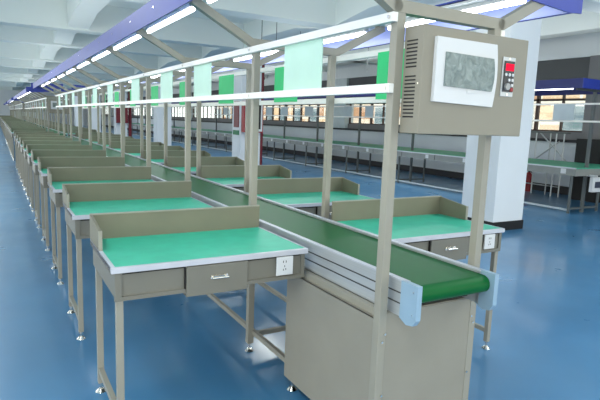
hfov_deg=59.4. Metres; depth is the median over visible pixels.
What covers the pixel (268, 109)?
board
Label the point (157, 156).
workbench
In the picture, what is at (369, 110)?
board
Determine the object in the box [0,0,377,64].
beam
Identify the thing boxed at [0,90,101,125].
wall
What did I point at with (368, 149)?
workbench
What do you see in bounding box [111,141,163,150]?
workbench
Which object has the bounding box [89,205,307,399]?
workbench
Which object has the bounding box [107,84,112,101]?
board
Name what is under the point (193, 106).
window
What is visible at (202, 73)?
board
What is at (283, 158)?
frame
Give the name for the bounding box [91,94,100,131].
column
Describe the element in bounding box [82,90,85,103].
board
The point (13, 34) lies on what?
beam
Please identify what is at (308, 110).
board
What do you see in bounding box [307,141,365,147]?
workbench
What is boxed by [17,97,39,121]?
frame
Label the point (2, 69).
beam
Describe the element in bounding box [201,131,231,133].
workbench
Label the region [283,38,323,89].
board
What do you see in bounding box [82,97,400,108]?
rail
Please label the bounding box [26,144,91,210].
workbench
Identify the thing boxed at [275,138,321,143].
workbench
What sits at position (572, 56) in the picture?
wall
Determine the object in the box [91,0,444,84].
trim
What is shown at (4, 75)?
beam
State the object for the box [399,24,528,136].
control box
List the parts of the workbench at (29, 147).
leg, leg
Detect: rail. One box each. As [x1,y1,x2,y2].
[55,11,397,96]
[56,83,393,106]
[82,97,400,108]
[85,30,504,96]
[127,133,566,210]
[132,103,599,108]
[171,113,599,122]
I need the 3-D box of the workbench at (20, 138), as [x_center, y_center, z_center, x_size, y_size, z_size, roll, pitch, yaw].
[-4.520,-0.670,9.450,0.874,0.873,0.568,-3,10,-30]
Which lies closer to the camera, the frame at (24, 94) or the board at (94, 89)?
the board at (94, 89)
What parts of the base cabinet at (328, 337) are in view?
panel, panel, panel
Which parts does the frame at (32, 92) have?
post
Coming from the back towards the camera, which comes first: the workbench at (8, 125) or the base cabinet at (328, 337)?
the workbench at (8, 125)
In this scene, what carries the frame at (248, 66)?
on the floor
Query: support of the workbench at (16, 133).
on the floor
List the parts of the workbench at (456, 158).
edge trim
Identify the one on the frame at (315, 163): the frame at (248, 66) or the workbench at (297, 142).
the workbench at (297, 142)
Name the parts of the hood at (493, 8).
plate, plate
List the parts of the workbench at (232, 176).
edge trim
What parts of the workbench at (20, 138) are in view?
leg, leg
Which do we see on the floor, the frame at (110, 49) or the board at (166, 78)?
the frame at (110, 49)
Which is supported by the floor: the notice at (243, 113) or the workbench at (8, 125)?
the workbench at (8, 125)
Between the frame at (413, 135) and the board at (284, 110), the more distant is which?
the board at (284, 110)
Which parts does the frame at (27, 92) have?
post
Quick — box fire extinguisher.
[525,171,531,191]
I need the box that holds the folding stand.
[526,131,570,196]
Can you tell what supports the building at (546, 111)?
on the ground
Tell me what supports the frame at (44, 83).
on the floor
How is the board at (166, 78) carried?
hanging from the rail at (381, 19)
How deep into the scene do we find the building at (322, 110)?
37.41 m
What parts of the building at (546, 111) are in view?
pane, pane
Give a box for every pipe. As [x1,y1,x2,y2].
[128,87,131,136]
[259,65,264,164]
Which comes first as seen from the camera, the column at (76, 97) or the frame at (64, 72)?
the frame at (64, 72)
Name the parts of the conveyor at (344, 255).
rail, rail, frame rail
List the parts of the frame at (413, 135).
leg, leg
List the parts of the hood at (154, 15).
plate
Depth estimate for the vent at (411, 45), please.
1.81 m
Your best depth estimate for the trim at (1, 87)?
46.95 m
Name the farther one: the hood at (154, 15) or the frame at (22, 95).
the frame at (22, 95)
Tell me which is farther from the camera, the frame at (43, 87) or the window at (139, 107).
the window at (139, 107)
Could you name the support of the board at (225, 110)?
attached to the rail at (542, 103)
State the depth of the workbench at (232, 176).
5.25 m
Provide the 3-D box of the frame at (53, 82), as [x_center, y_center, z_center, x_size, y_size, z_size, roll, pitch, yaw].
[-4.089,-1.274,10.013,1.219,1.932,0.052,-3,10,-30]
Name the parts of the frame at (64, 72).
arm, post, post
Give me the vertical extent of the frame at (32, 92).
1.932 m
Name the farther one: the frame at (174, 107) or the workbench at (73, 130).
the frame at (174, 107)
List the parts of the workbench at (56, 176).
leg, leg, edge trim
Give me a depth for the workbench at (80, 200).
3.50 m
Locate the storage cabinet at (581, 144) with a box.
[571,139,599,202]
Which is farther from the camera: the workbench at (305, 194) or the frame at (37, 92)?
the frame at (37, 92)
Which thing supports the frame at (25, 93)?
on the floor
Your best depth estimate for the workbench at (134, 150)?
8.19 m
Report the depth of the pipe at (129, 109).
28.43 m
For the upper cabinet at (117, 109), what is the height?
0.900 m
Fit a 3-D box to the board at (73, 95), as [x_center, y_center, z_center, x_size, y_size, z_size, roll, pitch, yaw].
[-4.014,-1.790,9.314,0.004,0.237,0.340,-3,10,-30]
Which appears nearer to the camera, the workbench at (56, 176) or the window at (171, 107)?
the workbench at (56, 176)
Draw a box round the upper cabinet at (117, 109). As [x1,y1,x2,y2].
[116,108,127,122]
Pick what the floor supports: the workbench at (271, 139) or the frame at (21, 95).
the frame at (21, 95)
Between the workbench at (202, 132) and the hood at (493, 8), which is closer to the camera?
the hood at (493, 8)
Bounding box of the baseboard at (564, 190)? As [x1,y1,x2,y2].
[106,125,568,194]
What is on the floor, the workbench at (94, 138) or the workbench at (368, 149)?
the workbench at (94, 138)
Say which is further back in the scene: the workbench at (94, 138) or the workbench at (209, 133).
the workbench at (209, 133)
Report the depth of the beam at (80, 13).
11.36 m
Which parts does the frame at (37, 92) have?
post, post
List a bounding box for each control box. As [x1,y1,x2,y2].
[48,99,69,113]
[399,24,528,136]
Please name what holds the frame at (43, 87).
on the floor
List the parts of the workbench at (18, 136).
leg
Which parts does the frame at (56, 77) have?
arm, post, post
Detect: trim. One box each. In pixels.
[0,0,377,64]
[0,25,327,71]
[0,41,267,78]
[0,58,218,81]
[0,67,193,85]
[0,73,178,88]
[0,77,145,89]
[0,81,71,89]
[0,86,113,95]
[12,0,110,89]
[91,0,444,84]
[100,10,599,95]
[124,0,335,28]
[582,0,599,13]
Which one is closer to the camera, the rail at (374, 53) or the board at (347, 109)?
the rail at (374, 53)
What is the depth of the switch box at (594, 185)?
8.54 m
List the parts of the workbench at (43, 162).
leg, leg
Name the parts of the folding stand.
leg, leg, leg, leg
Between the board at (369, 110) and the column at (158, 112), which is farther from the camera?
the column at (158, 112)
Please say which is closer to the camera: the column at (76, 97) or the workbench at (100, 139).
the workbench at (100, 139)
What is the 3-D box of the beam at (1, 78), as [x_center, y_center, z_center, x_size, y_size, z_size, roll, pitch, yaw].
[-17.511,-7.700,32.933,18.000,0.610,0.420,-3,10,-30]
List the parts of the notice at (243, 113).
door glass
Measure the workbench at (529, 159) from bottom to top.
0.134 m
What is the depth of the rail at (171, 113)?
13.83 m
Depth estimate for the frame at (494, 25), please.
1.96 m
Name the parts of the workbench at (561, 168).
edge trim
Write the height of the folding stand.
1.310 m
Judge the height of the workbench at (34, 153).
0.873 m
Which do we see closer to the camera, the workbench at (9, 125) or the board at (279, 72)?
the board at (279, 72)
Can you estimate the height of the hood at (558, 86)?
0.170 m
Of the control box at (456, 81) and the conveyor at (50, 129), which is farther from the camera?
the conveyor at (50, 129)
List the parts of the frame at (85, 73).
arm, post, post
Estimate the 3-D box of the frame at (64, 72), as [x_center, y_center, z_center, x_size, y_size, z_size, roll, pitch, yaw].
[-2.936,-0.935,8.024,1.219,1.932,0.052,-3,10,-30]
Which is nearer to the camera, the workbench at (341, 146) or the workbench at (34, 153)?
the workbench at (34, 153)
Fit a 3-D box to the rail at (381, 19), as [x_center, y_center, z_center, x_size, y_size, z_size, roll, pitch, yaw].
[-2.568,-1.479,6.787,0.022,0.032,11.660,-3,10,-30]
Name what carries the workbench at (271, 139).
on the frame at (283, 158)
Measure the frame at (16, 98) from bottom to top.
1.932 m
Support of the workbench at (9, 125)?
on the floor
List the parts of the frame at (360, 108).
leg, leg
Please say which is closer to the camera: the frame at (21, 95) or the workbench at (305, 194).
the workbench at (305, 194)
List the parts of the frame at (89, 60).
arm, post, post, arm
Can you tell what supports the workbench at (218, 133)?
on the frame
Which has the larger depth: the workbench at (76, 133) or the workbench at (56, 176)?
the workbench at (76, 133)
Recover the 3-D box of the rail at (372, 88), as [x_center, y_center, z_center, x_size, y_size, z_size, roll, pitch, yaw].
[-2.576,-1.242,6.822,0.022,0.032,11.660,-3,10,-30]
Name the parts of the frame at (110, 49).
arm, post, post, arm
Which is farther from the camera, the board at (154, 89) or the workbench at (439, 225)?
the board at (154, 89)
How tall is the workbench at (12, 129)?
0.873 m
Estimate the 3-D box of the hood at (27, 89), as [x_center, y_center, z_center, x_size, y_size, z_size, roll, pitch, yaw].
[-9.806,-3.774,18.954,0.655,0.153,11.956,-3,10,-30]
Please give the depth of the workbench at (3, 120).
26.84 m
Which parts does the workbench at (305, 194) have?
drawer, edge trim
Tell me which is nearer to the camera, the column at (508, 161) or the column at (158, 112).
the column at (508, 161)
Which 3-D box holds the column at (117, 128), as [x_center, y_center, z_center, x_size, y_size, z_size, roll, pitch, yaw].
[-9.677,-4.829,28.350,0.604,3.140,0.584,-3,10,-30]
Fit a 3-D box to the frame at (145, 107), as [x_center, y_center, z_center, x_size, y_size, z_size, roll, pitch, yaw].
[-10.044,-5.151,34.206,1.000,2.020,0.044,-3,10,-30]
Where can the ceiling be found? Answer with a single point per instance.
(118, 3)
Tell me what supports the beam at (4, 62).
attached to the wall at (572, 56)
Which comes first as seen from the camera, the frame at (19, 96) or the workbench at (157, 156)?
the workbench at (157, 156)
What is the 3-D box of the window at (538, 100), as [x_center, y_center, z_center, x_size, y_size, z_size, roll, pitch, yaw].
[3.829,-2.432,14.415,0.060,0.860,8.500,-3,10,-30]
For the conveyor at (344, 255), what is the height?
0.672 m
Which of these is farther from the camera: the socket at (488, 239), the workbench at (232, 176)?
the workbench at (232, 176)
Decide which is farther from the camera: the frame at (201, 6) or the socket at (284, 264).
the frame at (201, 6)
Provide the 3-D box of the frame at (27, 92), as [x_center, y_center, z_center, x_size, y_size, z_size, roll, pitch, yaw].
[-7.678,-2.330,16.198,1.219,1.932,0.052,-3,10,-30]
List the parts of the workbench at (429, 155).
edge trim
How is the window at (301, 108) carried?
in the wall at (572, 56)
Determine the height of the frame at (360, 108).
2.020 m
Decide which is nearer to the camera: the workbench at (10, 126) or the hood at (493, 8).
the hood at (493, 8)
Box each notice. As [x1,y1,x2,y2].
[234,101,238,126]
[241,105,262,132]
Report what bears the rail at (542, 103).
attached to the frame at (206, 102)
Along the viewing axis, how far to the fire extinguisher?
11.49 m
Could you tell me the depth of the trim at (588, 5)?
7.63 m
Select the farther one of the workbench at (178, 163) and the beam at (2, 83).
the beam at (2, 83)
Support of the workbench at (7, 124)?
on the floor
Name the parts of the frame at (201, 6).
arm, post, post, arm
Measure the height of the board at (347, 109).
0.270 m
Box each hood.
[13,87,53,99]
[31,0,215,88]
[72,0,582,90]
[127,78,599,104]
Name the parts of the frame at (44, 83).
arm, post, post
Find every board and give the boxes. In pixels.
[72,93,74,104]
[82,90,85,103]
[93,88,96,102]
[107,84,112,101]
[115,92,118,106]
[131,78,139,100]
[151,86,157,105]
[161,71,172,98]
[179,82,184,104]
[194,63,211,95]
[219,74,233,103]
[223,108,227,113]
[266,107,271,114]
[274,67,296,101]
[281,107,287,114]
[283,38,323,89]
[305,107,312,115]
[344,106,351,115]
[365,106,373,116]
[375,49,404,98]
[552,104,574,119]
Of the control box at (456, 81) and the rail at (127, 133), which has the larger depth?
the rail at (127, 133)
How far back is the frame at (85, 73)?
6.89 m
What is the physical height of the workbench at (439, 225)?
0.873 m
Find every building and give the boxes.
[217,104,370,122]
[373,95,585,130]
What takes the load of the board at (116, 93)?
hanging from the rail at (374, 53)
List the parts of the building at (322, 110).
pane, pane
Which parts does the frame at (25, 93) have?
post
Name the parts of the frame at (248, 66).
arm, post, post, arm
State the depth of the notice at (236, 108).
13.97 m
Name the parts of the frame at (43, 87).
arm, post, post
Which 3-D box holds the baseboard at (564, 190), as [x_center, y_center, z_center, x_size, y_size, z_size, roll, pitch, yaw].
[-5.612,-3.514,30.607,0.020,0.170,68.000,-3,10,-30]
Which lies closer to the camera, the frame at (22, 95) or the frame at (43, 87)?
the frame at (43, 87)
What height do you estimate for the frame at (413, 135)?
2.020 m
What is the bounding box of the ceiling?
[107,0,454,23]
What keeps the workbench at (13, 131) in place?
on the floor
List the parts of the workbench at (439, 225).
edge trim, drawer, handle, leg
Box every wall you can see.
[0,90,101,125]
[101,32,599,186]
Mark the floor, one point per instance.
(544, 343)
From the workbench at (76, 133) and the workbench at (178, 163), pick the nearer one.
the workbench at (178, 163)
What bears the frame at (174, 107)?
on the floor
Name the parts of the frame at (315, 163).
leg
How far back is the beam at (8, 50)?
18.97 m
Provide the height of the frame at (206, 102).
2.020 m
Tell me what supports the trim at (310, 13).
attached to the wall at (572, 56)
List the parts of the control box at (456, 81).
knob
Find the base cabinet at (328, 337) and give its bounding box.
[284,268,473,399]
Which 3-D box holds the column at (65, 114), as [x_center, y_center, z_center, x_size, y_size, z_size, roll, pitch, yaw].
[-22.040,-8.466,49.656,0.604,3.140,0.584,-3,10,-30]
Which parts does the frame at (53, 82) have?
arm, post, post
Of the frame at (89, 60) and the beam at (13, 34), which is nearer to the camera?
the frame at (89, 60)
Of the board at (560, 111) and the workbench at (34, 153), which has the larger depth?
the board at (560, 111)
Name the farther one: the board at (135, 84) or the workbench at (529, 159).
the workbench at (529, 159)
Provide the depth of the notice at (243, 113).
13.82 m
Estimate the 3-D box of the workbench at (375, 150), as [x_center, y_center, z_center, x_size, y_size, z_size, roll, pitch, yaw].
[2.732,-1.179,12.955,1.556,0.134,1.065,-3,10,-30]
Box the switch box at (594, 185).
[588,175,599,191]
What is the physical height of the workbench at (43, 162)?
0.873 m
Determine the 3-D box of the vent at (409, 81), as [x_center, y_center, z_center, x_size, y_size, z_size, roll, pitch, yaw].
[0.379,-0.359,1.826,0.003,0.142,0.054,-3,10,-30]
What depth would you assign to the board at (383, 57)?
2.69 m
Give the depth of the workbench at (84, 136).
12.20 m
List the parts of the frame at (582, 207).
leg, leg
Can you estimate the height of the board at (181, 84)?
0.238 m
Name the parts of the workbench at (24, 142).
leg, leg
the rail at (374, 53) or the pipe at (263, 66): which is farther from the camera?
the pipe at (263, 66)
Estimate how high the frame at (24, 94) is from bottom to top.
1.932 m
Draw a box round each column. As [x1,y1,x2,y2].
[65,114,69,124]
[74,96,82,126]
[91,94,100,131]
[113,80,126,135]
[153,82,170,145]
[232,48,261,164]
[462,19,541,229]
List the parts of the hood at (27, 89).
plate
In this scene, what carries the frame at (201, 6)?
on the floor
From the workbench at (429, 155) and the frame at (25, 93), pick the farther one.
the frame at (25, 93)
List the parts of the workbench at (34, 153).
leg, leg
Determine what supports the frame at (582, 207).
on the floor
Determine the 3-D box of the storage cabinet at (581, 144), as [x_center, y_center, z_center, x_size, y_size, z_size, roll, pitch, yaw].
[5.718,-0.583,10.287,0.455,1.200,0.520,-3,10,-30]
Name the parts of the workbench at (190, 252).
leg, leg, edge trim, drawer, handle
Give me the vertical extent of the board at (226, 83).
0.238 m
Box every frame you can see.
[16,98,37,121]
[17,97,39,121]
[19,96,43,122]
[19,97,42,122]
[21,95,46,126]
[22,95,49,124]
[24,94,60,125]
[25,93,55,129]
[27,92,64,130]
[32,92,68,130]
[37,92,71,135]
[39,85,82,137]
[43,82,101,140]
[48,79,115,143]
[54,76,119,147]
[62,71,142,144]
[72,66,160,157]
[86,58,193,165]
[105,46,233,176]
[136,29,284,192]
[139,107,151,135]
[174,107,181,140]
[189,0,384,351]
[206,102,225,148]
[273,105,294,159]
[304,98,322,165]
[345,97,370,172]
[368,0,544,399]
[397,134,425,182]
[566,88,599,213]
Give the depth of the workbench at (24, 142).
8.49 m
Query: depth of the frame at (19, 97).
21.96 m
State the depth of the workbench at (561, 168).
8.85 m
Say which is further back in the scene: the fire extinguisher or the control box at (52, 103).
the control box at (52, 103)
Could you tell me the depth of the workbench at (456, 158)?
10.89 m
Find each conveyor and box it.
[33,123,67,135]
[65,136,498,361]
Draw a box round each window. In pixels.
[132,107,151,115]
[171,107,183,116]
[193,106,232,118]
[264,104,325,122]
[349,95,585,131]
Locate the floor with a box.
[0,125,599,399]
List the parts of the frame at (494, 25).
post, arm, post, arm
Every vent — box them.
[402,75,415,116]
[405,39,417,67]
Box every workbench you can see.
[3,120,22,136]
[7,124,32,149]
[8,125,36,147]
[9,125,38,151]
[10,126,41,156]
[11,128,44,160]
[13,131,53,169]
[15,132,58,174]
[17,135,64,181]
[19,137,71,188]
[22,140,80,198]
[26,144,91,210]
[31,150,105,227]
[37,157,124,250]
[47,166,153,284]
[62,181,212,339]
[65,129,96,135]
[75,132,112,136]
[82,134,120,139]
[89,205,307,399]
[92,136,134,143]
[99,138,145,146]
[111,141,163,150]
[125,145,184,156]
[143,150,210,164]
[167,157,244,175]
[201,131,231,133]
[201,165,291,190]
[208,131,231,134]
[217,132,226,136]
[257,177,375,219]
[263,137,310,141]
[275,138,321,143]
[290,140,343,145]
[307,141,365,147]
[331,196,504,349]
[332,143,383,149]
[348,145,410,152]
[373,148,443,155]
[401,151,465,159]
[434,154,465,163]
[527,162,599,175]
[528,158,566,161]
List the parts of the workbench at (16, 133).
leg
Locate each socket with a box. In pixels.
[276,256,292,275]
[483,234,494,248]
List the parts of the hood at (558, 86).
plate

